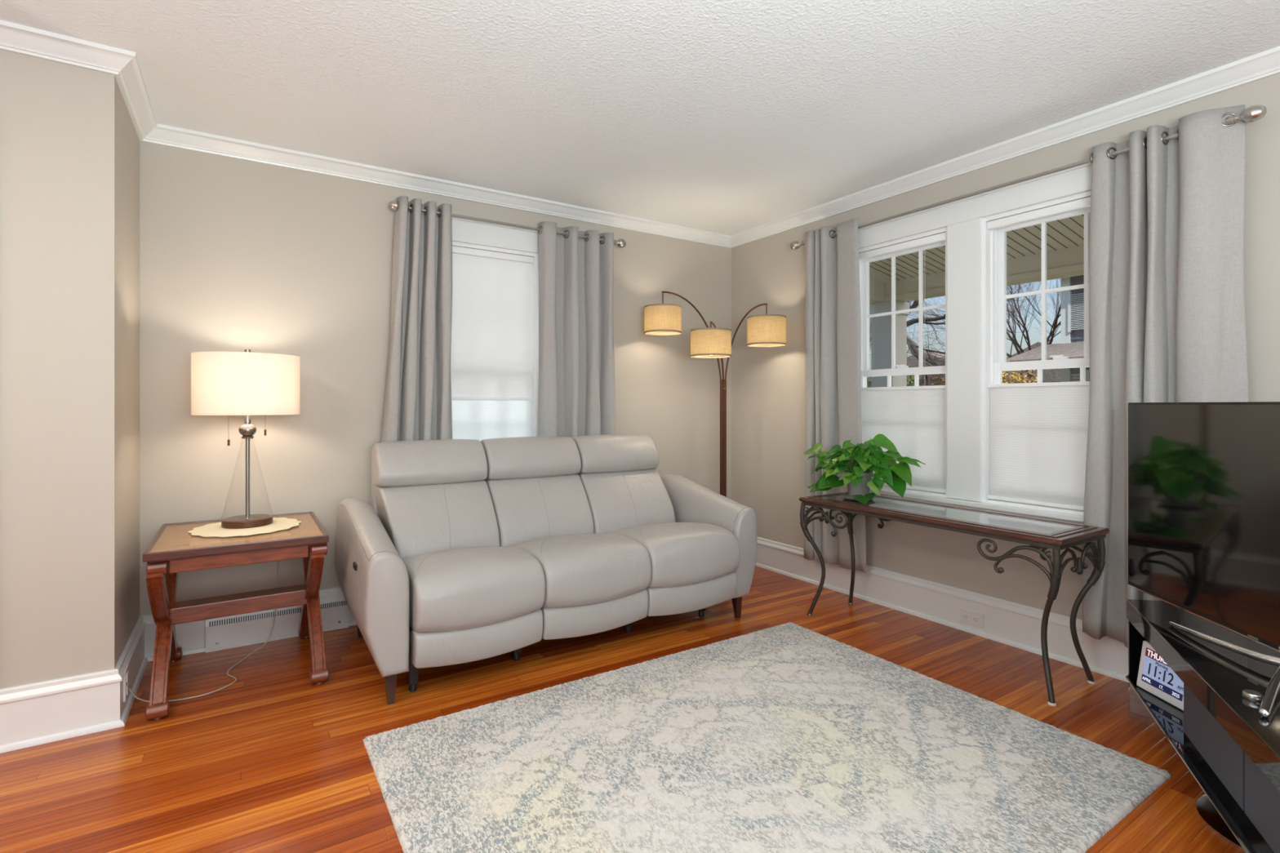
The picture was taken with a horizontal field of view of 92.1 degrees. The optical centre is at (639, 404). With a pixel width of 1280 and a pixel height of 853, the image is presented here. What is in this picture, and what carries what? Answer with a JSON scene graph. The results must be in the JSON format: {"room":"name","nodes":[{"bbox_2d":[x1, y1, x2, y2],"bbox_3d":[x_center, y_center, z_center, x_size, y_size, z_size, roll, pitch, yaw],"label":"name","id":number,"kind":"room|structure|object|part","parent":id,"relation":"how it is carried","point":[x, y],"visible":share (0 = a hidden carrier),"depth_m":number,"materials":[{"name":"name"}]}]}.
{"room":"living room","nodes":[
{"label":"living room","id":0,"kind":"room"},
{"bbox_2d":[0,49,62,688],"bbox_3d":[-3.557,-0.053,1.243,3.575,2.420,0.140,0,0,-33],"label":"wall","id":1,"kind":"structure","parent":0,"point":[31,87],"depth_m":2.11,"materials":[{"name":"beige paint"}]},
{"bbox_2d":[62,63,139,678],"bbox_3d":[-2.139,-0.053,2.471,0.140,2.420,0.664,0,0,-33],"label":"wall","id":2,"kind":"structure","parent":0,"point":[100,141],"depth_m":2.21,"materials":[{"name":"beige paint"}]},
{"bbox_2d":[0,613,203,753],"bbox_3d":[-2.098,1.056,2.479,0.324,0.203,0.821,0,0,-16],"label":"baseboard","id":3,"kind":"structure","parent":2,"relation":"attached to","point":[33,714],"depth_m":2.17,"materials":[{"name":"white paint"}]},
{"bbox_2d":[123,664,128,702],"bbox_3d":[-1.924,1.042,2.311,0.012,0.115,0.070,0,0,-33],"label":"wall outlet","id":4,"kind":"object","parent":2,"relation":"attached to","point":[126,685],"visible":1,"depth_m":2.29,"materials":[{"name":"white plastic"}]},
{"bbox_2d":[126,671,128,682],"bbox_3d":[-1.921,1.019,2.312,0.004,0.032,0.032,0,0,-33],"label":"receptacle","id":5,"kind":"object","parent":4,"relation":"attached to","point":[127,672],"depth_m":2.30,"materials":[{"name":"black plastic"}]},
{"bbox_2d":[126,683,128,694],"bbox_3d":[-1.921,1.065,2.312,0.004,0.032,0.032,0,0,-33],"label":"receptacle","id":6,"kind":"object","parent":4,"relation":"attached to","point":[127,684],"depth_m":2.30,"materials":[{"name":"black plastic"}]},
{"bbox_2d":[0,19,1279,248],"bbox_3d":[-0.572,-1.229,0.088,7.136,0.072,6.369,0,0,-33],"label":"trim","id":7,"kind":"structure","parent":2,"relation":"attached to","point":[124,64],"depth_m":2.92,"materials":[{"name":"white paint"}]},
{"bbox_2d":[139,141,731,616],"bbox_3d":[-0.817,-0.053,3.817,3.821,2.420,0.160,0,0,-33],"label":"wall","id":8,"kind":"structure","parent":0,"point":[236,255],"depth_m":3.13,"materials":[{"name":"beige paint"}]},
{"bbox_2d":[205,592,348,653],"bbox_3d":[-1.779,1.068,3.057,0.610,0.178,0.034,0,0,-33],"label":"air vent","id":9,"kind":"object","parent":8,"relation":"attached to","point":[253,628],"visible":0.84,"depth_m":3.01,"materials":[{"name":"white metal"}]},
{"bbox_2d":[203,586,356,652],"bbox_3d":[-0.675,1.056,3.794,3.286,0.203,0.032,0,0,-33],"label":"baseboard","id":10,"kind":"structure","parent":8,"relation":"attached to","point":[352,621],"depth_m":3.20,"materials":[{"name":"white paint"}]},
{"bbox_2d":[452,241,537,436],"bbox_3d":[-0.928,-0.223,3.739,0.600,1.440,0.150,0,0,-33],"label":"window","id":11,"kind":"structure","parent":8,"relation":"in","point":[535,265],"depth_m":3.83,"materials":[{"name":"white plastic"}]},
{"bbox_2d":[450,245,533,441],"bbox_3d":[-0.900,-0.224,3.695,0.552,1.390,0.034,0,0,-33],"label":"cellular shade","id":12,"kind":"object","parent":11,"relation":"attached to","point":[491,347],"visible":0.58,"depth_m":3.70,"materials":[{"name":"white fabric"}]},
{"bbox_3d":[-0.902,-0.038,3.698,0.552,0.018,0.020,0,0,-33],"label":"rail","id":13,"kind":"part","parent":12,"relation":"part of","materials":[{"name":"white plastic"}]},
{"bbox_2d":[452,217,539,393],"bbox_3d":[-0.886,-0.232,3.674,0.874,1.687,0.105,0,0,-33],"label":"trim","id":14,"kind":"structure","parent":8,"relation":"attached to","point":[464,230],"depth_m":3.67,"materials":[{"name":"white paint"}]},
{"bbox_2d":[388,200,626,247],"bbox_3d":[-0.732,-1.065,3.706,1.477,0.057,0.118,0,0,-33],"label":"curtain rod","id":15,"kind":"object","parent":8,"relation":"attached to","point":[393,205],"visible":0.56,"depth_m":3.60,"materials":[{"name":"silver metal"}]},
{"bbox_2d":[380,195,452,442],"bbox_3d":[-1.217,-0.054,3.335,0.414,2.114,0.092,0,0,-33],"label":"curtain","id":16,"kind":"object","parent":15,"relation":"hanging from","point":[417,406],"visible":0.62,"depth_m":3.35,"materials":[{"name":"grey fabric"}]},
{"bbox_2d":[537,221,615,437],"bbox_3d":[-0.380,-0.054,3.879,0.538,2.114,0.097,0,0,-33],"label":"curtain","id":17,"kind":"object","parent":15,"relation":"hanging from","point":[576,395],"visible":0.7,"depth_m":3.86,"materials":[{"name":"grey fabric"}]},
{"bbox_2d":[0,565,1245,852],"bbox_3d":[-0.567,1.217,0.140,7.400,0.120,6.650,0,0,-33],"label":"floor","id":18,"kind":"structure","parent":0,"point":[272,760],"depth_m":2.18,"materials":[{"name":"brown wood"}]},
{"bbox_2d":[128,512,279,702],"bbox_3d":[-1.764,0.842,2.665,0.202,0.629,0.734,0,0,11],"label":"power cord","id":19,"kind":"object","parent":18,"relation":"on","point":[228,674],"visible":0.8,"depth_m":2.61,"materials":[{"name":"beige plastic"}]},
{"bbox_2d":[142,511,328,721],"bbox_3d":[-1.718,0.847,2.664,0.604,0.620,0.670,0,0,-33],"label":"side table","id":20,"kind":"object","parent":18,"relation":"on","point":[173,549],"visible":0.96,"depth_m":2.52,"materials":[{"name":"brown wood"}]},
{"bbox_3d":[-1.942,0.867,2.514,0.048,0.546,0.640,0,0,-33],"label":"leg","id":21,"kind":"part","parent":20,"relation":"part of","materials":[{"name":"brown wood"}]},
{"bbox_3d":[-1.940,0.867,2.526,0.048,0.546,0.640,0,0,-33],"label":"leg","id":22,"kind":"part","parent":20,"relation":"part of","materials":[{"name":"brown wood"}]},
{"bbox_3d":[-1.718,0.543,2.664,0.342,0.001,0.450,0,0,-33],"label":"inlay panel","id":23,"kind":"part","parent":20,"relation":"part of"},
{"bbox_2d":[187,517,301,537],"bbox_3d":[-1.732,0.535,2.720,0.422,0.003,0.442,0,0,-33],"label":"doily","id":24,"kind":"object","parent":20,"relation":"on","point":[211,530],"visible":0.77,"depth_m":2.65,"materials":[{"name":"beige fabric"}]},
{"bbox_2d":[191,349,299,528],"bbox_3d":[-1.751,0.142,2.752,0.409,0.782,0.409,0,0,-33],"label":"table lamp","id":25,"kind":"object","parent":24,"relation":"on","point":[246,384],"visible":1,"depth_m":2.60,"materials":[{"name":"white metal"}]},
{"bbox_3d":[-1.751,-0.089,2.752,0.409,0.264,0.409,0,0,-33],"label":"lamp shade","id":26,"kind":"part","parent":25,"relation":"part of","materials":[{"name":"white fabric"}]},
{"bbox_3d":[-1.751,0.318,2.752,0.017,0.369,0.017,0,0,-33],"label":"stem","id":27,"kind":"part","parent":25,"relation":"part of","materials":[{"name":"silver metal"}]},
{"bbox_3d":[-1.496,0.867,2.801,0.048,0.546,0.640,0,0,-33],"label":"leg","id":28,"kind":"part","parent":20,"relation":"part of","materials":[{"name":"brown wood"}]},
{"bbox_3d":[-1.495,0.867,2.814,0.048,0.546,0.640,0,0,-33],"label":"leg","id":29,"kind":"part","parent":20,"relation":"part of","materials":[{"name":"brown wood"}]},
{"bbox_2d":[334,434,757,705],"bbox_3d":[-0.424,0.668,3.197,1.990,0.978,1.006,0,0,-33],"label":"reclining sofa","id":30,"kind":"object","parent":18,"relation":"on","point":[463,551],"visible":1,"depth_m":2.96,"materials":[{"name":"leather"}]},
{"bbox_3d":[-1.396,1.082,3.081,0.046,0.150,0.046,0,0,-33],"label":"leg","id":31,"kind":"part","parent":30,"relation":"part of","materials":[{"name":"brown wood"}]},
{"bbox_3d":[-1.205,0.741,2.726,0.164,0.596,0.949,0,0,-33],"label":"armrest","id":32,"kind":"part","parent":30,"relation":"part of","materials":[{"name":"leather"}]},
{"bbox_3d":[-0.678,0.627,3.554,1.600,0.740,0.105,0,0,-33],"label":"panel","id":33,"kind":"part","parent":30,"relation":"part of","materials":[{"name":"leather"}]},
{"bbox_3d":[-0.973,1.089,2.402,0.046,0.135,0.046,0,0,-33],"label":"leg","id":34,"kind":"part","parent":30,"relation":"part of","materials":[{"name":"brown wood"}]},
{"bbox_3d":[-0.437,0.951,3.218,1.656,0.112,0.740,0,0,-33],"label":"seat frame","id":35,"kind":"part","parent":30,"relation":"part of","materials":[{"name":"black plastic"}]},
{"bbox_2d":[373,480,500,559],"bbox_3d":[-1.016,0.598,3.082,0.528,0.433,0.422,0,0,-33],"label":"backrest cushion","id":36,"kind":"object","parent":30,"relation":"on","point":[419,517],"depth_m":2.98,"materials":[{"name":"leather"}]},
{"bbox_2d":[402,546,545,632],"bbox_3d":[-0.787,0.779,2.741,0.532,0.282,0.634,0,0,-33],"label":"seat cushion","id":37,"kind":"object","parent":30,"relation":"on","point":[452,589],"depth_m":2.51,"materials":[{"name":"leather"}]},
{"bbox_2d":[484,473,594,546],"bbox_3d":[-0.565,0.598,3.373,0.542,0.433,0.422,0,0,-33],"label":"backrest cushion","id":38,"kind":"object","parent":30,"relation":"on","point":[526,507],"depth_m":3.26,"materials":[{"name":"leather"}]},
{"bbox_2d":[506,533,651,608],"bbox_3d":[-0.334,0.779,3.034,0.542,0.282,0.634,0,0,-33],"label":"seat cushion","id":39,"kind":"object","parent":30,"relation":"on","point":[579,571],"depth_m":2.81,"materials":[{"name":"leather"}]},
{"bbox_2d":[577,468,675,533],"bbox_3d":[-0.117,0.598,3.663,0.549,0.433,0.422,0,0,-33],"label":"backrest cushion","id":40,"kind":"object","parent":30,"relation":"on","point":[615,499],"depth_m":3.54,"materials":[{"name":"leather"}]},
{"bbox_2d":[604,522,740,587],"bbox_3d":[0.129,0.779,3.333,0.558,0.282,0.634,0,0,-33],"label":"seat cushion","id":41,"kind":"object","parent":30,"relation":"on","point":[680,554],"depth_m":3.11,"materials":[{"name":"leather"}]},
{"bbox_3d":[0.327,0.741,3.716,0.164,0.596,0.949,0,0,-33],"label":"armrest","id":42,"kind":"part","parent":30,"relation":"part of","materials":[{"name":"leather"}]},
{"bbox_3d":[0.527,1.089,3.371,0.046,0.135,0.046,0,0,-33],"label":"leg","id":43,"kind":"part","parent":30,"relation":"part of","materials":[{"name":"brown wood"}]},
{"bbox_2d":[644,290,786,497],"bbox_3d":[0.497,0.202,4.075,0.835,1.909,0.610,0,0,-33],"label":"floor lamp","id":44,"kind":"object","parent":18,"relation":"on","point":[766,330],"visible":0.92,"depth_m":3.97,"materials":[{"name":"beige fabric"}]},
{"bbox_3d":[0.150,-0.560,4.068,0.244,0.175,0.244,0,0,-33],"label":"lamp shade","id":45,"kind":"part","parent":44,"relation":"part of","materials":[{"name":"beige fabric"}]},
{"bbox_3d":[0.150,-0.477,4.068,0.246,0.010,0.246,0,0,-33],"label":"shade trim","id":46,"kind":"part","parent":44,"relation":"part of","materials":[{"name":"brown fabric"}]},
{"bbox_3d":[0.150,-0.644,4.068,0.246,0.010,0.246,0,0,-33],"label":"shade trim","id":47,"kind":"part","parent":44,"relation":"part of","materials":[{"name":"brown fabric"}]},
{"bbox_3d":[0.360,-0.407,4.183,0.491,0.689,0.014,0,0,-29],"label":"arm","id":48,"kind":"part","parent":44,"relation":"part of","materials":[{"name":"brown metal"}]},
{"bbox_3d":[0.441,-0.383,3.840,0.252,0.164,0.252,0,0,-33],"label":"lamp shade","id":49,"kind":"part","parent":44,"relation":"part of","materials":[{"name":"beige fabric"}]},
{"bbox_3d":[0.441,-0.305,3.840,0.254,0.010,0.254,0,0,-33],"label":"shade trim","id":50,"kind":"part","parent":44,"relation":"part of","materials":[{"name":"brown fabric"}]},
{"bbox_3d":[0.441,-0.461,3.840,0.254,0.010,0.254,0,0,-33],"label":"shade trim","id":51,"kind":"part","parent":44,"relation":"part of","materials":[{"name":"brown fabric"}]},
{"bbox_3d":[0.512,-0.292,4.069,0.014,0.459,0.494,0,0,17],"label":"arm","id":52,"kind":"part","parent":44,"relation":"part of","materials":[{"name":"brown metal"}]},
{"bbox_3d":[0.715,-0.368,4.198,0.348,0.611,0.015,0,0,43],"label":"arm","id":53,"kind":"part","parent":44,"relation":"part of","materials":[{"name":"brown metal"}]},
{"bbox_3d":[0.837,-0.488,4.084,0.252,0.186,0.252,0,0,-33],"label":"lamp shade","id":54,"kind":"part","parent":44,"relation":"part of","materials":[{"name":"beige fabric"}]},
{"bbox_3d":[0.837,-0.399,4.084,0.254,0.010,0.254,0,0,-33],"label":"shade trim","id":55,"kind":"part","parent":44,"relation":"part of","materials":[{"name":"brown fabric"}]},
{"bbox_3d":[0.837,-0.577,4.084,0.254,0.010,0.254,0,0,-33],"label":"shade trim","id":56,"kind":"part","parent":44,"relation":"part of","materials":[{"name":"brown fabric"}]},
{"bbox_2d":[362,622,1171,852],"bbox_3d":[0.351,1.149,2.025,2.085,0.015,1.592,0,0,-33],"label":"area rug","id":57,"kind":"object","parent":18,"relation":"on","point":[789,737],"visible":1,"depth_m":1.96,"materials":[{"name":"grey carpet"}]},
{"bbox_2d":[799,491,1109,706],"bbox_3d":[1.408,0.831,2.978,0.427,0.652,1.303,0,0,-33],"label":"console table","id":58,"kind":"object","parent":18,"relation":"on","point":[1037,533],"visible":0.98,"depth_m":2.59,"materials":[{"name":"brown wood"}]},
{"bbox_3d":[0.950,0.851,3.394,0.136,0.607,0.024,0,0,12],"label":"leg","id":59,"kind":"part","parent":58,"relation":"part of","materials":[{"name":"grey metal"}]},
{"bbox_3d":[1.222,0.851,3.570,0.025,0.606,0.125,0,0,6],"label":"leg","id":60,"kind":"part","parent":58,"relation":"part of","materials":[{"name":"grey metal"}]},
{"bbox_2d":[844,470,873,497],"bbox_3d":[1.176,0.426,3.320,0.150,0.136,0.150,0,0,-33],"label":"pot","id":61,"kind":"object","parent":58,"relation":"on","point":[862,488],"depth_m":3.27,"materials":[{"name":"grey ceramic"}]},
{"bbox_2d":[803,433,925,504],"bbox_3d":[1.162,0.329,3.329,0.423,0.350,0.728,0,0,-33],"label":"pothos","id":62,"kind":"object","parent":58,"relation":"on","point":[857,478],"visible":1,"depth_m":3.23,"materials":[{"name":"green plant"}]},
{"bbox_3d":[1.408,0.541,2.976,0.407,0.016,1.280,0,0,-33],"label":"iron frame","id":63,"kind":"part","parent":58,"relation":"part of","materials":[{"name":"grey"}]},
{"bbox_3d":[1.408,0.518,2.976,0.427,0.026,1.300,0,0,-33],"label":"tabletop frame","id":64,"kind":"part","parent":58,"relation":"part of","materials":[{"name":"brown wood"}]},
{"bbox_3d":[1.595,0.851,2.397,0.024,0.607,0.136,0,0,12],"label":"leg","id":65,"kind":"part","parent":58,"relation":"part of","materials":[{"name":"grey metal"}]},
{"bbox_3d":[1.866,0.851,2.572,0.125,0.606,0.025,0,0,18],"label":"leg","id":66,"kind":"part","parent":58,"relation":"part of","materials":[{"name":"grey metal"}]},
{"bbox_2d":[1125,599,1279,852],"bbox_3d":[1.632,0.941,1.539,0.440,0.433,1.665,0,0,20],"label":"tv stand","id":67,"kind":"object","parent":18,"relation":"on","point":[1232,751],"visible":0.94,"depth_m":1.67,"materials":[{"name":"black"}]},
{"bbox_3d":[1.928,0.902,2.274,0.234,0.210,0.011,0,0,8],"label":"panel","id":68,"kind":"part","parent":67,"relation":"part of","materials":[{"name":"black"}]},
{"bbox_3d":[1.925,1.088,2.269,0.234,0.139,0.011,0,0,8],"label":"panel","id":69,"kind":"part","parent":67,"relation":"part of","materials":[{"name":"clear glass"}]},
{"bbox_2d":[1136,640,1183,711],"bbox_3d":[1.802,0.925,2.111,0.046,0.163,0.197,0,0,-2],"label":"clock","id":70,"kind":"object","parent":67,"relation":"on","point":[1155,676],"visible":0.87,"depth_m":2.13,"materials":[{"name":"white"}]},
{"bbox_2d":[1126,675,1265,852],"bbox_3d":[1.610,1.013,1.542,0.423,0.012,1.659,0,0,18],"label":"shelf","id":71,"kind":"object","parent":67,"relation":"attached to","point":[1170,718],"depth_m":1.71,"materials":[{"name":"black"}]},
{"bbox_2d":[1127,401,1279,717],"bbox_3d":[1.652,0.358,1.709,0.327,0.734,1.235,0,0,10],"label":"television","id":72,"kind":"object","parent":67,"relation":"on","point":[1204,477],"visible":1,"depth_m":1.90,"materials":[{"name":"black"}]},
{"bbox_3d":[1.545,0.888,1.668,0.006,0.182,0.400,0,0,26],"label":"door","id":73,"kind":"part","parent":67,"relation":"part of","materials":[{"name":"black glass"}]},
{"bbox_3d":[1.475,0.994,1.507,0.020,0.027,0.750,0,0,26],"label":"door rail","id":74,"kind":"part","parent":67,"relation":"part of","materials":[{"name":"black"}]},
{"bbox_2d":[1242,689,1263,702],"bbox_3d":[1.510,0.717,1.521,0.037,0.016,0.037,0,0,-33],"label":"puck","id":75,"kind":"object","parent":67,"relation":"on","point":[1252,695],"visible":0.94,"depth_m":1.51,"materials":[{"name":"silver metal"}]},
{"bbox_3d":[1.380,0.888,1.326,0.006,0.182,0.340,0,0,26],"label":"door","id":76,"kind":"part","parent":67,"relation":"part of","materials":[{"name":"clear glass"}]},
{"bbox_2d":[0,0,1279,235],"bbox_3d":[-0.567,-1.323,0.140,7.400,0.120,6.650,0,0,-33],"label":"ceiling","id":77,"kind":"structure","parent":0,"point":[730,117],"depth_m":2.35,"materials":[{"name":"white paint"}]},
{"bbox_2d":[869,244,1084,303],"bbox_3d":[3.265,-1.278,2.944,2.080,0.570,6.400,0,0,-33],"label":"beam","id":78,"kind":"structure","parent":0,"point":[1066,262],"depth_m":4.95,"materials":[{"name":"beige paint"}]},
{"bbox_2d":[870,214,1084,279],"bbox_3d":[3.233,-1.344,2.836,1.890,0.342,5.854,0,0,-33],"label":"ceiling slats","id":79,"kind":"structure","parent":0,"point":[1082,215],"depth_m":4.74,"materials":[{"name":"grey wood"}]},
{"bbox_2d":[869,213,1090,282],"bbox_3d":[3.269,-1.367,2.827,1.960,0.403,6.200,0,0,-33],"label":"porch ceiling","id":80,"kind":"structure","parent":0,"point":[1068,222],"depth_m":4.73,"materials":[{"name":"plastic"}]},
{"bbox_2d":[731,73,1279,619],"bbox_3d":[2.492,-0.053,2.069,0.160,2.420,6.369,0,0,-33],"label":"wall","id":81,"kind":"structure","parent":0,"point":[768,402],"depth_m":3.38,"materials":[{"name":"beige paint"}]},
{"bbox_2d":[858,226,946,497],"bbox_3d":[1.519,-0.223,3.565,0.150,1.440,0.646,0,0,-33],"label":"window","id":82,"kind":"structure","parent":81,"relation":"in","point":[864,264],"depth_m":3.59,"materials":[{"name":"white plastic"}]},
{"bbox_2d":[858,232,945,493],"bbox_3d":[1.476,-0.224,3.537,0.034,1.390,0.598,0,0,-33],"label":"cellular shade","id":83,"kind":"object","parent":82,"relation":"attached to","point":[913,418],"visible":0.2,"depth_m":3.45,"materials":[{"name":"white fabric"}]},
{"bbox_3d":[1.478,-0.096,3.538,0.024,0.018,0.598,0,0,-33],"label":"rail","id":84,"kind":"part","parent":83,"relation":"part of","materials":[{"name":"white plastic"}]},
{"bbox_3d":[1.478,0.462,3.538,0.024,0.018,0.598,0,0,-33],"label":"rail","id":85,"kind":"part","parent":83,"relation":"part of","materials":[{"name":"white plastic"}]},
{"bbox_3d":[1.518,0.130,3.564,0.024,0.686,0.598,0,0,-33],"label":"sash","id":86,"kind":"part","parent":82,"relation":"part of","materials":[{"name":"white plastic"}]},
{"bbox_3d":[1.552,-0.546,3.586,0.028,0.746,0.598,0,0,-33],"label":"sash","id":87,"kind":"part","parent":82,"relation":"part of","materials":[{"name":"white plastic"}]},
{"bbox_2d":[755,537,1128,682],"bbox_3d":[2.417,1.056,2.009,0.032,0.203,6.350,0,0,-33],"label":"baseboard","id":88,"kind":"structure","parent":81,"relation":"attached to","point":[1009,623],"depth_m":3.20,"materials":[{"name":"white paint"}]},
{"bbox_2d":[960,608,984,628],"bbox_3d":[1.683,1.082,3.130,0.012,0.072,0.122,0,0,-33],"label":"wall outlet","id":89,"kind":"object","parent":88,"relation":"attached to","point":[966,616],"visible":1,"depth_m":3.12,"materials":[{"name":"white plastic"}]},
{"bbox_2d":[963,613,969,621],"bbox_3d":[1.667,1.082,3.148,0.004,0.032,0.032,0,0,-33],"label":"receptacle","id":90,"kind":"object","parent":89,"relation":"attached to","point":[966,615],"depth_m":3.15,"materials":[{"name":"white plastic"}]},
{"bbox_2d":[973,615,979,623],"bbox_3d":[1.693,1.082,3.108,0.004,0.032,0.032,0,0,-33],"label":"receptacle","id":91,"kind":"object","parent":89,"relation":"attached to","point":[975,618],"depth_m":3.11,"materials":[{"name":"white plastic"}]},
{"bbox_2d":[857,162,1091,524],"bbox_3d":[1.678,-0.223,3.177,0.105,1.670,1.744,0,0,-33],"label":"trim","id":92,"kind":"structure","parent":81,"relation":"attached to","point":[962,218],"depth_m":3.15,"materials":[{"name":"white paint"}]},
{"bbox_2d":[790,104,1266,249],"bbox_3d":[1.633,-1.044,3.142,0.118,0.057,2.247,0,0,-33],"label":"curtain rod","id":93,"kind":"object","parent":81,"relation":"attached to","point":[1254,113],"visible":0.78,"depth_m":2.77,"materials":[{"name":"silver metal"}]},
{"bbox_2d":[804,217,866,573],"bbox_3d":[1.177,-0.059,3.762,0.088,2.073,0.468,0,0,-33],"label":"curtain","id":94,"kind":"object","parent":93,"relation":"hanging from","point":[833,325],"visible":0.88,"depth_m":3.77,"materials":[{"name":"grey fabric"}]},
{"bbox_2d":[1082,104,1248,648],"bbox_3d":[2.034,-0.053,2.433,0.090,2.083,0.522,0,0,-33],"label":"curtain","id":95,"kind":"object","parent":93,"relation":"hanging from","point":[1167,320],"visible":0.7,"depth_m":2.43,"materials":[{"name":"grey fabric"}]},
{"bbox_2d":[981,191,1091,515],"bbox_3d":[1.964,-0.223,2.877,0.150,1.440,0.657,0,0,-33],"label":"window","id":96,"kind":"structure","parent":81,"relation":"in","point":[994,296],"depth_m":3.10,"materials":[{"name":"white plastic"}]},
{"bbox_2d":[986,196,1090,511],"bbox_3d":[1.920,-0.224,2.849,0.034,1.390,0.609,0,0,-33],"label":"cellular shade","id":97,"kind":"object","parent":96,"relation":"attached to","point":[1038,431],"visible":0.65,"depth_m":2.92,"materials":[{"name":"white fabric"}]},
{"bbox_3d":[1.922,0.462,2.851,0.024,0.018,0.609,0,0,-33],"label":"rail","id":98,"kind":"part","parent":97,"relation":"part of","materials":[{"name":"white plastic"}]},
{"bbox_3d":[1.922,-0.096,2.851,0.024,0.018,0.609,0,0,-33],"label":"rail","id":99,"kind":"part","parent":97,"relation":"part of","materials":[{"name":"white plastic"}]},
{"bbox_3d":[1.963,0.130,2.877,0.024,0.686,0.609,0,0,-33],"label":"sash","id":100,"kind":"part","parent":96,"relation":"part of","materials":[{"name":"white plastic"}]},
{"bbox_3d":[1.996,-0.546,2.898,0.028,0.746,0.609,0,0,-33],"label":"sash","id":101,"kind":"part","parent":96,"relation":"part of","materials":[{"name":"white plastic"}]},
{"label":"outside","id":102,"kind":"structure","parent":0,"visible":0},
{"bbox_3d":[10.656,1.882,27.726,72.000,0.050,85.000,0,0,-33],"label":"lawn","id":103,"kind":"structure","parent":102,"visible":0},
{"bbox_2d":[869,317,871,364],"bbox_3d":[3.199,-0.153,10.042,1.728,4.061,2.607,0,0,-29],"label":"bare tree","id":104,"kind":"object","parent":103,"relation":"on","point":[869,317],"visible":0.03,"depth_m":9.41,"materials":[{"name":"brown plant"}]},
{"bbox_2d":[866,351,945,387],"bbox_3d":[15.818,-0.293,29.872,7.600,4.300,6.600,0,0,-33],"label":"house","id":105,"kind":"structure","parent":103,"relation":"on","point":[925,354],"depth_m":27.97,"materials":[{"name":"grey"}]},
{"bbox_2d":[906,375,914,386],"bbox_3d":[3.813,0.669,8.836,0.651,2.438,0.511,0,0,-33],"label":"leafy bush","id":106,"kind":"object","parent":103,"relation":"on","point":[912,377],"visible":0.02,"depth_m":8.85,"materials":[{"name":"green plant"}]},
{"bbox_2d":[919,373,945,386],"bbox_3d":[4.820,0.623,9.844,1.219,2.509,1.296,0,0,-33],"label":"hedge","id":107,"kind":"object","parent":103,"relation":"on","point":[933,375],"visible":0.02,"depth_m":9.80,"materials":[{"name":"brown plant"}]},
{"bbox_2d":[869,284,1032,386],"bbox_3d":[4.242,-0.762,9.753,2.649,5.278,4.346,0,0,-24],"label":"bare tree","id":108,"kind":"object","parent":103,"relation":"on","point":[912,347],"visible":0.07,"depth_m":9.40,"materials":[{"name":"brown plant"}]},
{"bbox_2d":[906,278,1060,382],"bbox_3d":[7.893,-1.232,14.082,3.520,6.217,6.307,0,0,-44],"label":"bare tree","id":109,"kind":"object","parent":103,"relation":"on","point":[1054,326],"visible":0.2,"depth_m":13.66,"materials":[{"name":"brown plant"}]},
{"bbox_2d":[1002,358,1037,383],"bbox_3d":[4.802,0.631,8.043,1.223,2.492,1.237,0,0,-33],"label":"forsythia","id":110,"kind":"object","parent":103,"relation":"on","point":[1012,380],"visible":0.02,"depth_m":7.92,"materials":[{"name":"yellow plant"}]},
{"bbox_2d":[1002,342,1060,383],"bbox_3d":[15.675,-0.093,21.802,6.600,3.900,5.600,0,0,-33],"label":"house","id":111,"kind":"structure","parent":103,"relation":"on","point":[1048,375],"depth_m":19.89,"materials":[{"name":"grey"}]},
{"bbox_2d":[1006,274,1089,382],"bbox_3d":[11.364,-1.368,10.769,8.020,6.450,5.950,0,0,-33],"label":"neighbouring house","id":112,"kind":"structure","parent":103,"relation":"on","point":[1071,345],"depth_m":11.41,"materials":[{"name":"grey"}]},
{"bbox_3d":[9.252,-0.313,9.404,0.350,4.340,5.750,0,0,-33],"label":"corner trim","id":113,"kind":"part","parent":112,"relation":"part of","materials":[{"name":"white paint"}]},
{"bbox_2d":[1067,291,1084,332],"bbox_3d":[8.080,-1.728,11.355,0.060,0.750,0.340,0,0,-33],"label":"shutter","id":114,"kind":"object","parent":112,"relation":"hanging from","point":[1075,299],"depth_m":11.40,"materials":[{"name":"white paint"}]},
{"bbox_2d":[1067,369,1089,382],"bbox_3d":[8.080,-0.068,11.355,0.060,1.130,0.340,0,0,-33],"label":"shutter","id":115,"kind":"object","parent":112,"relation":"hanging from","point":[1073,375],"depth_m":11.41,"materials":[{"name":"white paint"}]},
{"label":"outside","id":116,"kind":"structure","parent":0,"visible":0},
{"bbox_3d":[3.288,1.242,3.018,2.200,0.070,6.500,0,0,-33],"label":"trim","id":117,"kind":"structure","parent":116,"visible":0},
{"bbox_2d":[869,300,909,386],"bbox_3d":[2.421,0.107,6.018,0.280,2.200,0.280,0,0,-33],"label":"porch column","id":118,"kind":"structure","parent":117,"relation":"on","point":[881,326],"depth_m":5.95,"materials":[{"name":"grey paint"}]}
]}

